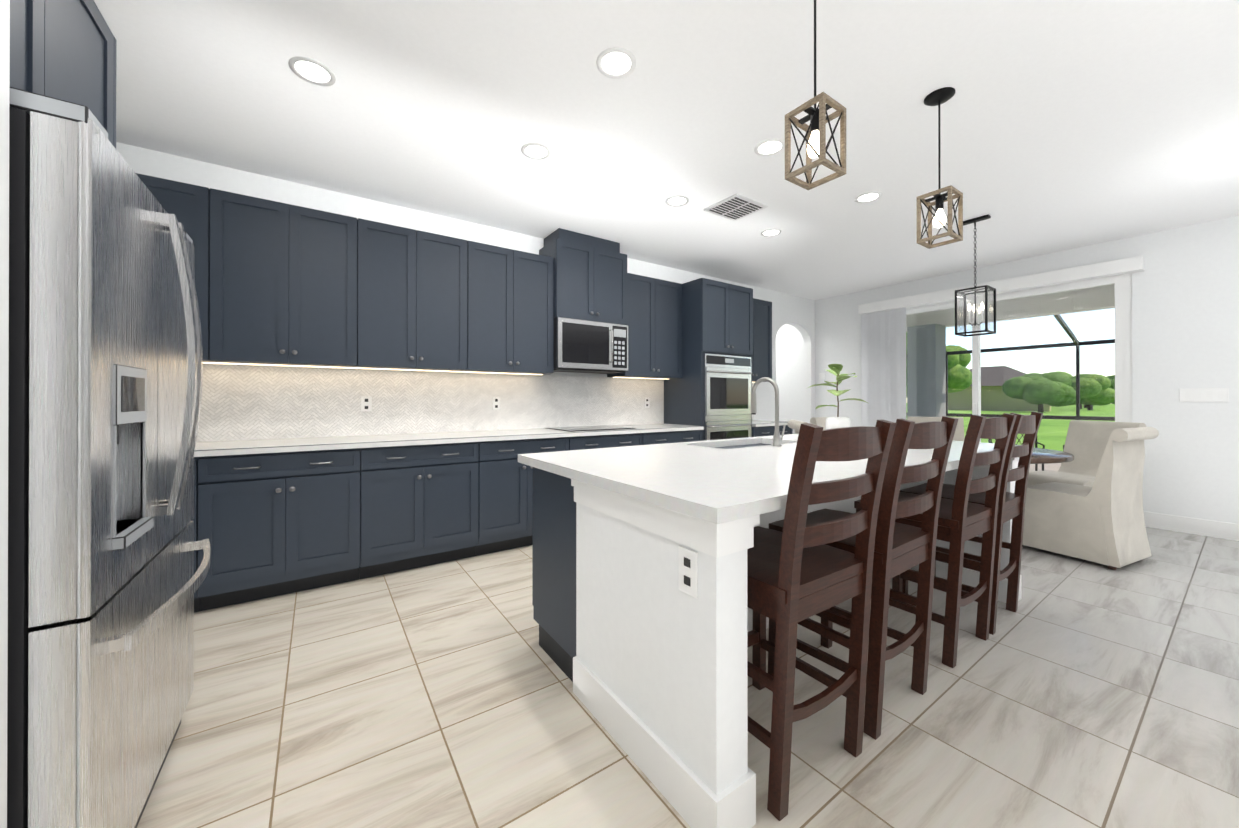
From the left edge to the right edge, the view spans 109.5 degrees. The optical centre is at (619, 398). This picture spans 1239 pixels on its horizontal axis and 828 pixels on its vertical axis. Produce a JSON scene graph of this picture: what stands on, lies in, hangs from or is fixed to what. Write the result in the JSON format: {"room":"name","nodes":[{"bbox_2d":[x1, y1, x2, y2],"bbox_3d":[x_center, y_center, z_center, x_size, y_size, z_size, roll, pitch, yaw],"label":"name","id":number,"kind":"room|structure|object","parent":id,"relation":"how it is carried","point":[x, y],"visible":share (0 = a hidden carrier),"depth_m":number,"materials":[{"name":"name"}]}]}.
{"room":"dining room and kitchen","nodes":[
{"label":"dining room and kitchen","id":0,"kind":"room"},
{"bbox_2d":[0,0,9,827],"bbox_3d":[-2.396,-0.187,-0.111,3.115,2.750,0.120,0,0,-35],"label":"wall","id":1,"kind":"structure","parent":0,"point":[4,167],"depth_m":0.81,"materials":[{"name":"paint"}]},
{"bbox_2d":[10,0,116,148],"bbox_3d":[-1.796,-0.044,0.966,0.734,2.470,0.969,0,0,-35],"label":"upper cabinet","id":2,"kind":"object","parent":1,"relation":"attached to","point":[65,50],"visible":0.08,"depth_m":1.27,"materials":[{"name":"painted wood"}]},
{"bbox_2d":[116,142,814,422],"bbox_3d":[-0.148,-0.175,4.714,7.950,2.750,0.120,0,0,-35],"label":"wall","id":3,"kind":"structure","parent":0,"point":[797,313],"depth_m":3.63,"materials":[{"name":"paint"}]},
{"bbox_2d":[136,173,223,363],"bbox_3d":[-2.855,-0.756,2.577,0.817,1.040,0.328,0,0,-35],"label":"upper cabinet","id":4,"kind":"object","parent":3,"relation":"attached to","point":[200,210],"depth_m":2.63,"materials":[{"name":"wood"}]},
{"bbox_2d":[224,191,371,368],"bbox_3d":[-2.252,-0.755,2.992,0.893,1.040,0.328,0,0,-35],"label":"upper cabinet","id":5,"kind":"object","parent":3,"relation":"attached to","point":[280,284],"depth_m":2.88,"materials":[{"name":"wood"}]},
{"bbox_2d":[361,396,371,410],"bbox_3d":[-1.953,0.039,3.377,0.070,0.115,0.006,0,0,-35],"label":"outlet","id":6,"kind":"object","parent":3,"relation":"attached to","point":[366,403],"depth_m":3.38,"materials":[{"name":"plastic"}]},
{"bbox_2d":[372,221,475,372],"bbox_3d":[-1.622,-0.754,3.426,0.881,1.040,0.328,0,0,-35],"label":"upper cabinet","id":7,"kind":"object","parent":3,"relation":"attached to","point":[424,283],"depth_m":3.32,"materials":[{"name":"wood"}]},
{"bbox_2d":[492,397,499,409],"bbox_3d":[-1.113,0.040,3.955,0.070,0.115,0.006,0,0,-35],"label":"outlet","id":8,"kind":"object","parent":3,"relation":"attached to","point":[495,400],"depth_m":3.95,"materials":[{"name":"plastic"}]},
{"bbox_2d":[476,242,555,374],"bbox_3d":[-1.021,-0.753,3.840,0.820,1.040,0.328,0,0,-35],"label":"upper cabinet","id":9,"kind":"object","parent":3,"relation":"attached to","point":[515,321],"depth_m":3.73,"materials":[{"name":"wood"}]},
{"bbox_2d":[539,228,627,324],"bbox_3d":[-0.347,-1.141,4.275,0.778,0.818,0.378,0,0,-35],"label":"upper cabinet","id":10,"kind":"object","parent":3,"relation":"attached to","point":[590,275],"depth_m":4.09,"materials":[{"name":"wood"}]},
{"bbox_2d":[554,317,627,373],"bbox_3d":[-0.330,-0.496,4.247,0.772,0.465,0.439,0,0,-35],"label":"microwave","id":11,"kind":"object","parent":10,"relation":"attached to","point":[583,346],"visible":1,"depth_m":4.07,"materials":[{"name":"silver metal"}]},
{"bbox_2d":[607,273,681,379],"bbox_3d":[0.280,-0.750,4.736,0.778,1.040,0.328,0,0,-35],"label":"upper cabinet","id":12,"kind":"object","parent":3,"relation":"attached to","point":[654,305],"depth_m":4.60,"materials":[{"name":"wood"}]},
{"bbox_2d":[645,398,649,407],"bbox_3d":[0.312,0.043,4.936,0.070,0.115,0.006,0,0,-35],"label":"outlet","id":13,"kind":"object","parent":3,"relation":"attached to","point":[647,400],"depth_m":4.94,"materials":[{"name":"plastic"}]},
{"bbox_2d":[752,298,771,382],"bbox_3d":[1.592,-0.748,5.639,0.754,1.040,0.328,0,0,-35],"label":"upper cabinet","id":14,"kind":"object","parent":3,"relation":"attached to","point":[762,310],"depth_m":5.62,"materials":[{"name":"wood"}]},
{"bbox_2d":[94,0,1238,299],"bbox_3d":[0.593,-1.608,1.464,10.420,0.100,10.000,0,0,-35],"label":"ceiling","id":15,"kind":"structure","parent":0,"point":[1068,124],"depth_m":2.39,"materials":[{"name":"paint"}]},
{"bbox_2d":[288,56,335,85],"bbox_3d":[-1.454,-1.553,2.073,0.182,0.007,0.188,0,0,-35],"label":"recessed light","id":16,"kind":"object","parent":15,"relation":"in","point":[310,70],"depth_m":2.07,"materials":[{"name":"white plastic"}]},
{"bbox_2d":[521,143,550,159],"bbox_3d":[-0.521,-1.552,2.740,0.185,0.007,0.186,0,0,-35],"label":"recessed light","id":17,"kind":"object","parent":15,"relation":"in","point":[535,151],"depth_m":2.74,"materials":[{"name":"white plastic"}]},
{"bbox_2d":[596,47,635,78],"bbox_3d":[-0.016,-1.553,2.023,0.183,0.007,0.185,0,0,-35],"label":"recessed light","id":18,"kind":"object","parent":15,"relation":"in","point":[615,62],"depth_m":2.02,"materials":[{"name":"white plastic"}]},
{"bbox_2d":[665,195,688,206],"bbox_3d":[0.453,-1.550,3.421,0.186,0.007,0.187,0,0,-35],"label":"recessed light","id":19,"kind":"object","parent":15,"relation":"in","point":[678,200],"depth_m":3.42,"materials":[{"name":"white plastic"}]},
{"bbox_2d":[704,193,767,220],"bbox_3d":[0.941,-1.546,3.550,0.380,0.013,0.340,0,0,-35],"label":"ceiling vent","id":20,"kind":"object","parent":15,"relation":"in","point":[735,207],"visible":1,"depth_m":3.52,"materials":[{"name":"white metal"}]},
{"bbox_2d":[754,138,784,155],"bbox_3d":[0.925,-1.552,2.695,0.184,0.007,0.185,0,0,-35],"label":"recessed light","id":21,"kind":"object","parent":15,"relation":"in","point":[769,147],"depth_m":2.70,"materials":[{"name":"white plastic"}]},
{"bbox_2d":[761,229,780,236],"bbox_3d":[1.410,-1.548,4.067,0.190,0.007,0.181,0,0,-35],"label":"recessed light","id":22,"kind":"object","parent":15,"relation":"in","point":[770,232],"depth_m":4.07,"materials":[{"name":"white plastic"}]},
{"bbox_2d":[785,0,845,189],"bbox_3d":[0.721,-1.187,1.612,0.151,0.739,0.151,0,0,-35],"label":"pendant light","id":23,"kind":"object","parent":15,"relation":"hanging from","point":[814,137],"visible":1,"depth_m":1.59,"materials":[{"name":"brown wood"}]},
{"bbox_2d":[855,192,881,202],"bbox_3d":[1.911,-1.550,3.359,0.185,0.007,0.183,0,0,-35],"label":"recessed light","id":24,"kind":"object","parent":15,"relation":"in","point":[867,197],"depth_m":3.37,"materials":[{"name":"white plastic"}]},
{"bbox_2d":[916,87,962,248],"bbox_3d":[1.643,-1.181,2.247,0.151,0.749,0.151,0,0,-35],"label":"pendant light","id":25,"kind":"object","parent":15,"relation":"hanging from","point":[939,97],"visible":1,"depth_m":2.23,"materials":[{"name":"brown wood"}]},
{"bbox_2d":[955,215,995,336],"bbox_3d":[3.068,-1.055,3.774,0.224,0.994,0.224,0,0,-35],"label":"pendant lantern","id":26,"kind":"object","parent":15,"relation":"hanging from","point":[975,289],"visible":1,"depth_m":3.76,"materials":[{"name":"black metal"}]},
{"bbox_2d":[137,527,1238,827],"bbox_3d":[0.593,1.242,1.457,10.420,0.100,10.000,0,0,-35],"label":"floor","id":27,"kind":"structure","parent":0,"point":[1075,693],"depth_m":1.63,"materials":[{"name":"tile"}]},
{"bbox_2d":[7,87,210,827],"bbox_3d":[-1.671,0.296,1.043,0.998,1.790,0.912,0,0,-35],"label":"fridge","id":28,"kind":"object","parent":27,"relation":"on","point":[105,582],"visible":1,"depth_m":0.91,"materials":[{"name":"silver metal"}]},
{"bbox_2d":[191,443,230,612],"bbox_3d":[-2.770,0.757,2.450,0.816,0.875,0.628,0,0,-35],"label":"base cabinet","id":29,"kind":"object","parent":27,"relation":"on","point":[204,457],"depth_m":2.41,"materials":[{"name":"wood"}]},
{"bbox_2d":[215,439,374,607],"bbox_3d":[-2.167,0.758,2.865,0.892,0.875,0.628,0,0,-35],"label":"base cabinet","id":30,"kind":"object","parent":27,"relation":"on","point":[307,478],"depth_m":2.63,"materials":[{"name":"wood"}]},
{"bbox_2d":[367,435,490,575],"bbox_3d":[-1.537,0.759,3.299,0.882,0.875,0.628,0,0,-35],"label":"base cabinet","id":31,"kind":"object","parent":27,"relation":"on","point":[433,492],"depth_m":3.08,"materials":[{"name":"wood"}]},
{"bbox_2d":[479,431,578,552],"bbox_3d":[-0.911,0.760,3.730,0.882,0.875,0.628,0,0,-35],"label":"base cabinet","id":32,"kind":"object","parent":27,"relation":"on","point":[511,480],"depth_m":3.43,"materials":[{"name":"wood"}]},
{"bbox_2d":[563,429,650,449],"bbox_3d":[-0.277,0.761,4.167,0.902,0.875,0.628,0,0,-35],"label":"base cabinet","id":33,"kind":"object","parent":27,"relation":"on","point":[595,439],"depth_m":3.92,"materials":[{"name":"wood"}]},
{"bbox_2d":[546,425,635,431],"bbox_3d":[-0.277,0.278,4.169,0.700,0.010,0.510,0,0,-35],"label":"cooktop","id":34,"kind":"object","parent":33,"relation":"in","point":[588,428],"visible":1,"depth_m":4.05,"materials":[{"name":"black glass"}]},
{"bbox_2d":[627,427,702,443],"bbox_3d":[0.340,0.762,4.592,0.840,0.875,0.628,0,0,-35],"label":"base cabinet","id":35,"kind":"object","parent":27,"relation":"on","point":[659,435],"depth_m":4.34,"materials":[{"name":"wood"}]},
{"bbox_2d":[664,278,752,440],"bbox_3d":[1.042,-0.035,5.041,0.818,2.470,0.687,0,0,-35],"label":"tall cabinet","id":36,"kind":"object","parent":27,"relation":"on","point":[710,390],"visible":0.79,"depth_m":4.76,"materials":[{"name":"painted wood"}]},
{"bbox_2d":[519,442,1021,827],"bbox_3d":[0.967,0.757,2.410,2.633,0.876,1.302,0,0,-35],"label":"kitchen island","id":37,"kind":"object","parent":27,"relation":"on","point":[647,656],"depth_m":1.39,"materials":[{"name":"painted wood"},{"name":"paint"}]},
{"bbox_2d":[679,545,697,598],"bbox_3d":[0.194,0.491,1.246,0.007,0.128,0.076,0,0,-35],"label":"outlet","id":38,"kind":"object","parent":37,"relation":"attached to","point":[688,571],"visible":1,"depth_m":1.24,"materials":[{"name":"plastic"}]},
{"bbox_2d":[518,442,865,525],"bbox_3d":[0.296,0.297,1.944,1.040,0.040,1.336,0,0,-35],"label":"island countertop","id":39,"kind":"structure","parent":37,"relation":"on","point":[714,485],"depth_m":1.62,"materials":[{"name":"white stone"}]},
{"bbox_2d":[690,438,960,473],"bbox_3d":[1.037,0.299,2.454,0.760,0.040,1.336,0,0,-35],"label":"island countertop","id":40,"kind":"structure","parent":37,"relation":"on","point":[914,457],"depth_m":2.32,"materials":[{"name":"white stone"}]},
{"bbox_2d":[750,377,785,445],"bbox_3d":[0.912,0.073,2.682,0.109,0.412,0.216,0,0,-35],"label":"faucet","id":41,"kind":"object","parent":40,"relation":"on","point":[777,438],"visible":1,"depth_m":2.60,"materials":[{"name":"silver metal"}]},
{"bbox_2d":[758,434,1017,457],"bbox_3d":[1.712,0.300,2.919,0.880,0.040,1.336,0,0,-35],"label":"island countertop","id":42,"kind":"structure","parent":37,"relation":"on","point":[956,447],"depth_m":2.68,"materials":[{"name":"white stone"}]},
{"bbox_2d":[808,364,867,428],"bbox_3d":[1.585,0.016,3.178,0.356,0.530,0.344,0,0,-35],"label":"plant","id":43,"kind":"object","parent":42,"relation":"on","point":[837,421],"visible":0.81,"depth_m":3.13,"materials":[{"name":"green plant"}]},
{"bbox_2d":[752,423,792,436],"bbox_3d":[1.678,0.764,5.512,0.755,0.875,0.628,0,0,-35],"label":"base cabinet","id":44,"kind":"object","parent":27,"relation":"on","point":[758,429],"depth_m":5.18,"materials":[{"name":"wood"}]},
{"bbox_2d":[787,420,806,433],"bbox_3d":[1.977,0.703,4.100,0.660,0.990,0.544,0,0,9],"label":"dining chair","id":45,"kind":"object","parent":27,"relation":"on","point":[794,424],"visible":0.1,"depth_m":4.17,"materials":[{"name":"fabric"}]},
{"bbox_2d":[810,417,826,429],"bbox_3d":[2.573,0.705,4.849,0.544,0.990,0.660,0,0,-27],"label":"dining chair","id":46,"kind":"object","parent":27,"relation":"on","point":[819,421],"visible":0.02,"depth_m":4.99,"materials":[{"name":"fabric"}]},
{"bbox_2d":[747,420,895,820],"bbox_3d":[0.546,0.630,1.492,0.462,1.126,0.554,0,0,-35],"label":"stool","id":47,"kind":"object","parent":27,"relation":"on","point":[799,572],"visible":0.71,"depth_m":1.31,"materials":[{"name":"brown wood"}]},
{"bbox_2d":[768,416,957,739],"bbox_3d":[0.977,0.631,1.789,0.460,1.126,0.552,0,0,-35],"label":"stool","id":48,"kind":"object","parent":27,"relation":"on","point":[899,548],"visible":0.77,"depth_m":1.62,"materials":[{"name":"brown wood"}]},
{"bbox_2d":[854,413,1016,667],"bbox_3d":[1.568,0.632,2.195,0.458,1.126,0.551,0,0,-35],"label":"stool","id":49,"kind":"object","parent":27,"relation":"on","point":[961,519],"visible":0.67,"depth_m":1.99,"materials":[{"name":"brown wood"}]},
{"bbox_2d":[907,417,964,440],"bbox_3d":[3.555,0.705,4.874,0.544,0.990,0.660,0,0,28],"label":"dining chair","id":50,"kind":"object","parent":27,"relation":"on","point":[959,434],"visible":0.06,"depth_m":4.99,"materials":[{"name":"fabric"}]},
{"bbox_2d":[899,411,1042,634],"bbox_3d":[1.970,0.632,2.472,0.462,1.126,0.554,0,0,-35],"label":"stool","id":51,"kind":"object","parent":27,"relation":"on","point":[1011,506],"visible":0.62,"depth_m":2.37,"materials":[{"name":"brown wood"}]},
{"bbox_2d":[1030,448,1073,463],"bbox_3d":[3.061,0.818,3.886,1.359,0.760,1.359,0,0,-35],"label":"dining table","id":52,"kind":"object","parent":27,"relation":"on","point":[1043,456],"visible":0.19,"depth_m":3.31,"materials":[{"name":"brown wood"}]},
{"bbox_2d":[1027,420,1146,486],"bbox_3d":[4.223,0.703,4.026,0.660,0.990,0.544,0,0,-7],"label":"dining chair","id":53,"kind":"object","parent":27,"relation":"on","point":[1086,442],"visible":0.19,"depth_m":4.09,"materials":[{"name":"fabric"}]},
{"bbox_2d":[1022,427,1158,569],"bbox_3d":[3.552,0.701,3.376,0.544,0.990,0.660,0,0,-25],"label":"dining chair","id":54,"kind":"object","parent":27,"relation":"on","point":[1101,521],"visible":0.83,"depth_m":3.16,"materials":[{"name":"fabric"}]},
{"bbox_2d":[776,215,1238,523],"bbox_3d":[4.888,-0.176,4.303,0.120,2.750,9.450,0,0,-35],"label":"wall","id":55,"kind":"structure","parent":0,"point":[1185,309],"depth_m":4.01,"materials":[{"name":"paint"}]},
{"bbox_2d":[858,255,1144,426],"bbox_3d":[4.157,-0.084,5.147,0.123,2.490,2.590,0,0,-35],"label":"vertical blinds","id":56,"kind":"object","parent":55,"relation":"attached to","point":[883,359],"visible":0.69,"depth_m":5.82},
{"bbox_2d":[906,273,1131,470],"bbox_3d":[4.255,-0.019,5.214,0.110,2.440,2.430,0,0,-35],"label":"sliding glass door","id":57,"kind":"structure","parent":55,"relation":"in","point":[1123,347],"depth_m":4.58,"materials":[{"name":"clear glass"}]},
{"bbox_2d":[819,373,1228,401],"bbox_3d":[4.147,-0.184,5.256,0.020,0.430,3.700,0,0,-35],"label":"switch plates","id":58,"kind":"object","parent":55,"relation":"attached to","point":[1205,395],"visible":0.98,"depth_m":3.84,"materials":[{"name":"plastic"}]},
{"bbox_2d":[1144,511,1238,540],"bbox_3d":[6.165,1.124,2.326,0.016,0.140,4.450,0,0,-35],"label":"baseboard","id":59,"kind":"structure","parent":55,"relation":"attached to","point":[1216,529],"depth_m":3.88,"materials":[{"name":"white wood"}]},
{"label":"outside","id":60,"kind":"structure","parent":0,"visible":0},
{"bbox_2d":[906,403,1114,450],"bbox_3d":[76.411,1.612,88.747,213.480,0.180,220.000,0,0,-35],"label":"ground","id":61,"kind":"structure","parent":60,"point":[1064,423],"depth_m":27.86,"materials":[{"name":"green plant"}]},
{"bbox_2d":[906,332,906,386],"bbox_3d":[19.148,-1.952,31.484,5.904,6.673,5.054,0,0,-35],"label":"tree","id":62,"kind":"object","parent":61,"relation":"on","point":[906,360],"depth_m":29.48,"materials":[{"name":"green plant"}]},
{"bbox_2d":[946,345,971,392],"bbox_3d":[23.489,-1.332,32.856,4.825,5.438,4.773,0,0,-35],"label":"tree","id":63,"kind":"object","parent":61,"relation":"on","point":[962,383],"depth_m":30.95,"materials":[{"name":"green plant"}]},
{"bbox_2d":[948,366,1050,411],"bbox_3d":[48.379,-1.354,57.088,11.500,5.600,12.400,0,0,-45],"label":"house","id":64,"kind":"structure","parent":61,"relation":"on","point":[966,399],"depth_m":53.31,"materials":[{"name":"beige paint"}]},
{"bbox_2d":[906,284,1114,470],"bbox_3d":[6.722,-0.165,7.988,7.080,2.995,12.000,0,0,-35],"label":"lanai","id":65,"kind":"object","parent":61,"relation":"on","point":[948,322],"depth_m":7.29,"materials":[{"name":"paint"}]},
{"bbox_2d":[906,314,1114,420],"bbox_3d":[7.558,-0.276,8.943,4.469,3.008,12.625,0,0,-35],"label":"cage","id":66,"kind":"object","parent":65,"relation":"on","point":[1078,345],"depth_m":9.48,"materials":[{"name":"brown metal"}]},
{"bbox_2d":[988,434,1044,470],"bbox_3d":[5.290,0.763,5.857,0.519,0.893,0.513,0,0,35],"label":"patio chair","id":67,"kind":"object","parent":65,"relation":"on","point":[1036,465],"depth_m":5.87,"materials":[{"name":"brown metal"}]},
{"bbox_2d":[1002,372,1075,411],"bbox_3d":[44.273,-0.708,46.239,5.058,4.256,5.348,0,0,-35],"label":"tree","id":68,"kind":"object","parent":61,"relation":"on","point":[1043,389],"depth_m":44.98,"materials":[{"name":"green plant"}]},
{"bbox_2d":[1056,371,1072,377],"bbox_3d":[92.320,-2.188,95.741,10.351,7.454,9.857,0,0,-35],"label":"tree","id":69,"kind":"object","parent":61,"relation":"on","point":[1068,374],"depth_m":92.01,"materials":[{"name":"green plant"}]},
{"bbox_2d":[1070,374,1089,408],"bbox_3d":[65.549,-1.066,62.692,4.716,5.051,5.733,0,0,-35],"label":"tree","id":70,"kind":"object","parent":61,"relation":"on","point":[1073,378],"depth_m":62.29,"materials":[{"name":"green plant"}]},
{"bbox_2d":[1071,374,1114,409],"bbox_3d":[58.949,-0.837,55.106,5.950,4.556,4.597,0,0,-35],"label":"tree","id":71,"kind":"object","parent":61,"relation":"on","point":[1085,382],"depth_m":53.61,"materials":[{"name":"green plant"}]},
{"bbox_2d":[1108,375,1114,403],"bbox_3d":[112.267,-2.049,97.348,8.648,7.184,7.781,0,0,-35],"label":"tree","id":72,"kind":"object","parent":61,"relation":"on","point":[1112,386],"depth_m":96.58,"materials":[{"name":"green plant"}]}
]}

